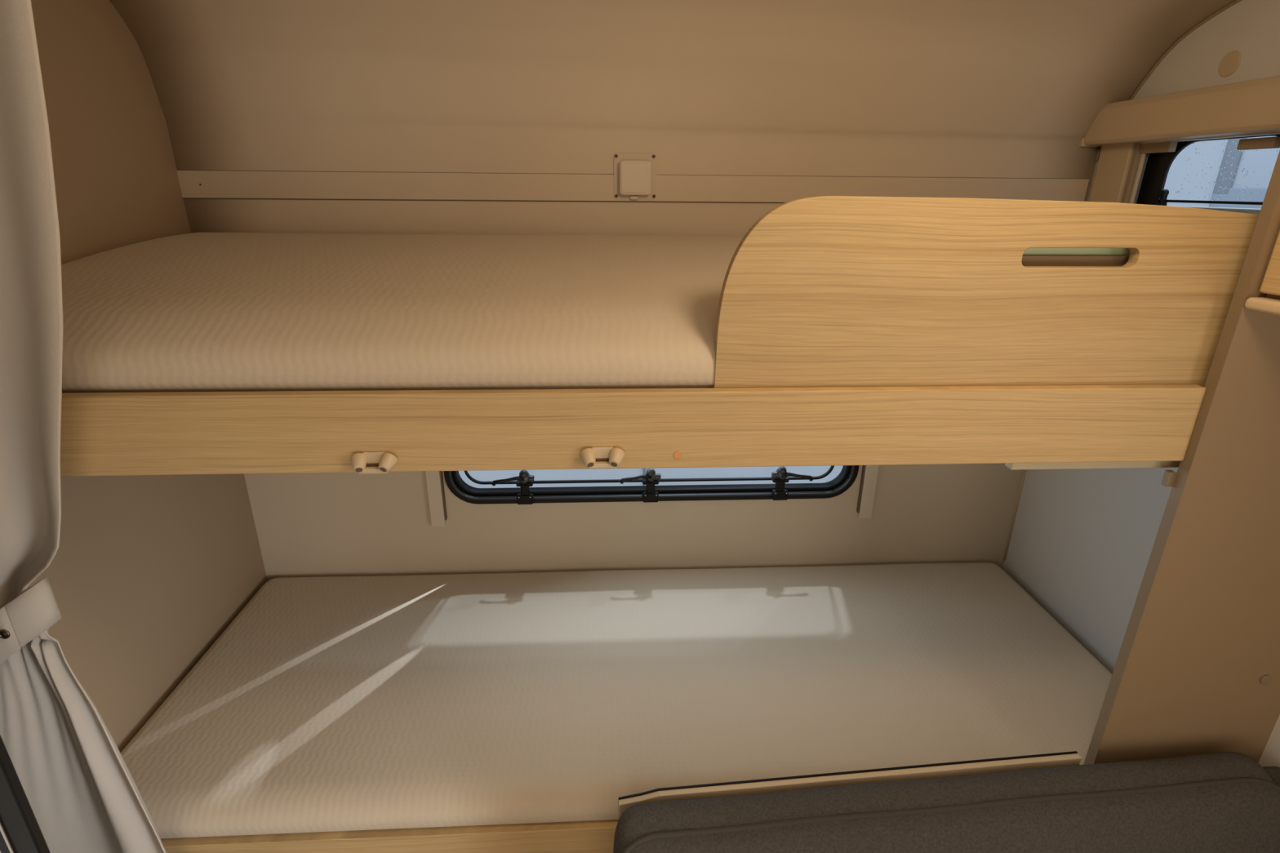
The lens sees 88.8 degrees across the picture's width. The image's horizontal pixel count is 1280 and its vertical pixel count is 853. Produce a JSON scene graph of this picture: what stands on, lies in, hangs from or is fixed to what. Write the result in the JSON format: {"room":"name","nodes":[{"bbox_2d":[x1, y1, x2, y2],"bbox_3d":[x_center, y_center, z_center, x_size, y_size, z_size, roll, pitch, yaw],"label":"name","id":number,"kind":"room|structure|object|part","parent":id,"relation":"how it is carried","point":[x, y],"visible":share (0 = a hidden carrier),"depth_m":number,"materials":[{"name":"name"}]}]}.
{"room":"camper van interior","nodes":[
{"label":"camper van interior","id":0,"kind":"room"},
{"bbox_2d":[26,0,267,752],"bbox_3d":[-1.017,0.094,1.288,0.020,1.950,0.805,-1,20,-3],"label":"wall","id":1,"kind":"structure","parent":0,"point":[146,573],"depth_m":1.27,"materials":[{"name":"brown laminate"}]},
{"bbox_2d":[109,0,1235,581],"bbox_3d":[0.036,0.037,1.440,2.101,1.970,0.590,-1,20,-3],"label":"wall","id":2,"kind":"structure","parent":0,"point":[903,88],"depth_m":1.44,"materials":[{"name":"beige laminate"}]},
{"bbox_2d":[425,471,447,526],"bbox_3d":[-0.539,0.014,1.673,0.040,0.538,0.018,-1,20,-3],"label":"track","id":3,"kind":"object","parent":2,"relation":"attached to","point":[434,479],"visible":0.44,"depth_m":1.73,"materials":[{"name":"beige plastic"}]},
{"bbox_2d":[176,169,1088,203],"bbox_3d":[0.021,-0.549,1.505,2.090,0.061,0.003,-1,20,-3],"label":"trim","id":4,"kind":"structure","parent":2,"relation":"attached to","point":[193,184],"depth_m":1.50,"materials":[{"name":"beige plastic"}]},
{"bbox_3d":[0.018,0.255,1.818,2.100,1.300,0.030,-1,20,-3],"label":"wall panel","id":5,"kind":"part","parent":2,"relation":"part of","materials":[{"name":"beige laminate"}]},
{"bbox_2d":[613,153,657,199],"bbox_3d":[-0.010,-0.568,1.484,0.097,0.099,0.021,-1,20,-3],"label":"switch box","id":6,"kind":"object","parent":2,"relation":"attached to","point":[634,174],"visible":1,"depth_m":1.48,"materials":[{"name":"beige plastic"}]},
{"bbox_2d":[444,465,859,504],"bbox_3d":[0.041,-0.060,1.697,1.112,0.550,0.076,-1,20,-3],"label":"window","id":7,"kind":"structure","parent":2,"relation":"in","point":[780,491],"depth_m":1.77,"materials":[{"name":"black plastic"}]},
{"bbox_3d":[-0.348,0.141,1.720,0.086,0.026,0.016,-2,20,-6],"label":"lever","id":8,"kind":"part","parent":7,"relation":"part of","materials":[{"name":"black plastic"}]},
{"bbox_3d":[-0.013,0.138,1.738,0.086,0.026,0.016,-2,20,-6],"label":"lever","id":9,"kind":"part","parent":7,"relation":"part of","materials":[{"name":"black plastic"}]},
{"bbox_3d":[0.425,0.133,1.761,0.086,0.026,0.016,1,20,0],"label":"lever","id":10,"kind":"part","parent":7,"relation":"part of","materials":[{"name":"black plastic"}]},
{"bbox_2d":[60,195,1258,476],"bbox_3d":[0.045,-0.228,1.209,2.097,0.388,0.777,-1,20,-3],"label":"bunk","id":11,"kind":"object","parent":2,"relation":"attached to","point":[1018,334],"visible":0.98,"depth_m":0.89,"materials":[{"name":"brown wood"}]},
{"bbox_2d":[350,453,367,472],"bbox_3d":[-0.383,0.049,0.887,0.023,0.025,0.026,-1,20,-3],"label":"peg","id":12,"kind":"object","parent":11,"relation":"attached to","point":[358,461],"depth_m":0.88,"materials":[{"name":"beige plastic"}]},
{"bbox_3d":[-0.363,0.047,0.894,0.030,0.026,0.004,-1,20,-3],"label":"plate","id":13,"kind":"part","parent":11,"relation":"part of","materials":[{"name":"beige plastic"}]},
{"bbox_2d":[378,452,397,471],"bbox_3d":[-0.343,0.048,0.889,0.022,0.025,0.026,-1,20,-3],"label":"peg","id":14,"kind":"object","parent":11,"relation":"attached to","point":[388,461],"depth_m":0.88,"materials":[{"name":"beige plastic"}]},
{"bbox_2d":[61,232,743,392],"bbox_3d":[0.039,-0.248,1.225,2.081,0.171,0.730,-1,20,-3],"label":"mattress","id":15,"kind":"object","parent":11,"relation":"on","point":[193,312],"visible":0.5,"depth_m":0.93,"materials":[{"name":"beige fabric"}]},
{"bbox_2d":[579,448,595,467],"bbox_3d":[-0.072,0.043,0.902,0.023,0.025,0.026,-1,20,-3],"label":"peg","id":16,"kind":"object","parent":11,"relation":"attached to","point":[587,455],"depth_m":0.90,"materials":[{"name":"beige plastic"}]},
{"bbox_3d":[-0.053,0.041,0.910,0.030,0.026,0.004,-1,20,-3],"label":"plate","id":17,"kind":"part","parent":11,"relation":"part of","materials":[{"name":"beige plastic"}]},
{"bbox_2d":[608,448,625,466],"bbox_3d":[-0.032,0.042,0.904,0.022,0.025,0.026,-1,20,-3],"label":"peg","id":18,"kind":"object","parent":11,"relation":"attached to","point":[616,455],"depth_m":0.90,"materials":[{"name":"beige plastic"}]},
{"bbox_3d":[0.475,-0.175,0.893,0.745,0.261,0.018,-1,20,-3],"label":"guard rail","id":19,"kind":"part","parent":11,"relation":"part of","materials":[{"name":"brown wood"}]},
{"bbox_3d":[0.042,-0.573,1.216,2.101,0.670,0.590,-1,20,-3],"label":"wall panel","id":20,"kind":"part","parent":2,"relation":"part of","materials":[{"name":"beige laminate"}]},
{"bbox_2d":[856,465,879,519],"bbox_3d":[0.628,0.002,1.734,0.039,0.538,0.018,-1,20,-3],"label":"track","id":21,"kind":"object","parent":2,"relation":"attached to","point":[869,473],"visible":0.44,"depth_m":1.79,"materials":[{"name":"beige plastic"}]},
{"bbox_2d":[1003,469,1026,560],"bbox_3d":[1.067,0.085,1.797,0.006,0.650,0.006,-1,20,-3],"label":"trim","id":22,"kind":"structure","parent":2,"relation":"attached to","point":[1024,470],"depth_m":1.85,"materials":[{"name":"beige plastic"}]},
{"bbox_2d":[1002,0,1279,767],"bbox_3d":[1.166,0.474,0.309,0.030,1.950,3.130,-1,20,-3],"label":"wall","id":23,"kind":"structure","parent":0,"point":[1082,541],"depth_m":1.51,"materials":[{"name":"white laminate"}]},
{"bbox_2d":[1094,0,1241,161],"bbox_3d":[1.089,-0.669,1.224,0.006,0.303,0.563,-1,20,-3],"label":"trim","id":24,"kind":"structure","parent":23,"relation":"attached to","point":[1231,4],"depth_m":1.32,"materials":[{"name":"beige plastic"}]},
{"bbox_2d":[1079,75,1279,149],"bbox_3d":[1.067,-0.573,1.182,0.054,0.101,0.700,-1,20,-3],"label":"shelf","id":25,"kind":"object","parent":23,"relation":"attached to","point":[1251,106],"visible":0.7,"depth_m":1.23,"materials":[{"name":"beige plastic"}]},
{"bbox_2d":[1088,133,1279,214],"bbox_3d":[1.127,-0.458,1.335,0.102,0.410,0.460,-1,20,-3],"label":"window","id":26,"kind":"structure","parent":23,"relation":"in","point":[1120,166],"depth_m":1.42,"materials":[{"name":"glass"}]},
{"bbox_3d":[1.072,-0.526,1.503,0.012,0.400,0.092,-1,20,-3],"label":"frame","id":27,"kind":"part","parent":26,"relation":"part of","materials":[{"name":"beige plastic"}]},
{"bbox_3d":[1.090,-0.464,1.462,0.006,0.312,0.007,-1,20,-3],"label":"blind rail","id":28,"kind":"part","parent":26,"relation":"part of","materials":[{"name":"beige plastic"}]},
{"bbox_2d":[1139,141,1177,153],"bbox_3d":[1.094,-0.592,1.384,0.016,0.022,0.088,-1,20,-3],"label":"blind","id":29,"kind":"object","parent":26,"relation":"attached to","point":[1166,147],"depth_m":1.37,"materials":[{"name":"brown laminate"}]},
{"bbox_3d":[1.161,-0.414,1.308,0.038,0.046,0.305,-1,20,-3],"label":"sill","id":30,"kind":"part","parent":26,"relation":"part of","materials":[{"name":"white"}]},
{"bbox_3d":[1.102,-0.504,1.162,0.016,0.018,0.070,-1,20,-3],"label":"blind pull","id":31,"kind":"part","parent":26,"relation":"part of","materials":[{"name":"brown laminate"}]},
{"bbox_2d":[1218,50,1240,76],"bbox_3d":[1.091,-0.671,1.209,0.003,0.042,0.042,-1,20,-3],"label":"cap","id":32,"kind":"object","parent":23,"relation":"attached to","point":[1230,62],"visible":1,"depth_m":1.21,"materials":[{"name":"beige plastic"}]},
{"bbox_2d":[1244,230,1279,315],"bbox_3d":[1.007,-0.115,-0.078,0.313,0.579,1.828,-1,20,-3],"label":"locker","id":33,"kind":"object","parent":23,"relation":"attached to","point":[1270,285],"visible":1,"depth_m":0.84,"materials":[{"name":"brown laminate"}]},
{"bbox_3d":[0.845,-0.291,0.380,0.016,0.548,0.824,-1,20,-3],"label":"door","id":34,"kind":"part","parent":33,"relation":"part of","materials":[{"name":"brown wood"}]},
{"bbox_2d":[1262,766,1279,786],"bbox_3d":[1.107,0.863,0.753,0.047,0.272,0.900,-1,20,-3],"label":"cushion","id":35,"kind":"object","parent":23,"relation":"attached to","point":[1273,772],"visible":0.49,"depth_m":1.11,"materials":[{"name":"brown fabric"}]},
{"bbox_2d":[1083,150,1279,764],"bbox_3d":[0.950,0.207,1.029,0.320,1.950,0.031,-1,20,-3],"label":"wall partition","id":36,"kind":"structure","parent":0,"point":[1197,669],"depth_m":1.03,"materials":[{"name":"brown laminate"}]},
{"bbox_3d":[-0.249,1.423,0.564,2.850,0.030,3.160,-1,20,-3],"label":"floor","id":37,"kind":"structure","parent":0,"visible":0},
{"bbox_2d":[0,735,50,852],"bbox_3d":[-1.031,0.562,0.524,0.662,1.600,0.502,-1,20,-3],"label":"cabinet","id":38,"kind":"object","parent":37,"relation":"on","point":[20,832],"visible":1,"depth_m":0.76,"materials":[{"name":"black laminate"}]},
{"bbox_2d":[160,819,618,852],"bbox_3d":[0.035,0.791,1.596,2.097,0.447,0.755,-1,20,-3],"label":"bunk","id":39,"kind":"object","parent":37,"relation":"on","point":[593,836],"visible":0.04,"depth_m":1.15,"materials":[{"name":"beige fabric"},{"name":"ash"}]},
{"bbox_2d":[120,562,1111,838],"bbox_3d":[0.027,0.550,1.512,2.077,0.068,0.747,-1,20,-3],"label":"mattress","id":40,"kind":"object","parent":39,"relation":"on","point":[328,704],"visible":0.82,"depth_m":1.38,"materials":[{"name":"beige fabric"}]},
{"bbox_2d":[613,751,1279,852],"bbox_3d":[0.518,0.941,0.944,1.106,0.624,0.564,-1,20,-3],"label":"sofa","id":41,"kind":"object","parent":37,"relation":"on","point":[1224,802],"visible":1,"depth_m":1.01,"materials":[{"name":"grey fabric"}]},
{"bbox_2d":[618,751,1081,818],"bbox_3d":[0.355,0.717,1.124,0.784,0.317,0.013,-2,20,-6],"label":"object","id":42,"kind":"object","parent":41,"relation":"attached to","point":[956,769],"visible":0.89,"depth_m":1.07,"materials":[{"name":"beige wood"}]},
{"label":"outside","id":43,"kind":"structure","parent":0,"visible":0},
{"bbox_3d":[-0.476,-1.447,10.005,30.000,0.070,15.400,-1,20,-3],"label":"ground","id":44,"kind":"structure","parent":43,"visible":0},
{"bbox_2d":[458,138,1228,488],"bbox_3d":[-0.147,-0.528,3.869,5.200,2.450,1.970,-1,20,-3],"label":"window glass","id":45,"kind":"object","parent":44,"relation":"on","point":[1179,170],"visible":0.02,"depth_m":3.10,"materials":[{"name":"clear glass"}]},
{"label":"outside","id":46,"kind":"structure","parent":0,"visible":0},
{"bbox_3d":[8.649,3.646,-3.615,13.300,0.070,14.600,-1,20,-3],"label":"ground","id":47,"kind":"structure","parent":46,"visible":0},
{"bbox_2d":[1208,135,1279,208],"bbox_3d":[4.431,-0.519,3.952,2.050,2.450,5.100,-1,20,-3],"label":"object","id":48,"kind":"object","parent":47,"relation":"on","point":[1260,162],"visible":0.02,"depth_m":3.73,"materials":[{"name":"white paint"}]},
{"bbox_3d":[3.444,-1.569,3.814,0.012,0.400,0.130,-1,20,-3],"label":"grey panel","id":49,"kind":"part","parent":48,"relation":"part of","materials":[{"name":"grey"}]},
{"bbox_3d":[-0.233,-0.435,-0.120,2.850,0.030,3.160,-1,20,-3],"label":"ceiling","id":50,"kind":"structure","parent":0,"visible":0},
{"bbox_2d":[0,0,166,852],"bbox_3d":[-0.914,0.249,0.883,0.674,1.920,0.093,-1,20,-3],"label":"curtain","id":51,"kind":"object","parent":50,"relation":"hanging from","point":[82,796],"visible":0.9,"depth_m":0.85,"materials":[{"name":"beige fabric"}]}
]}

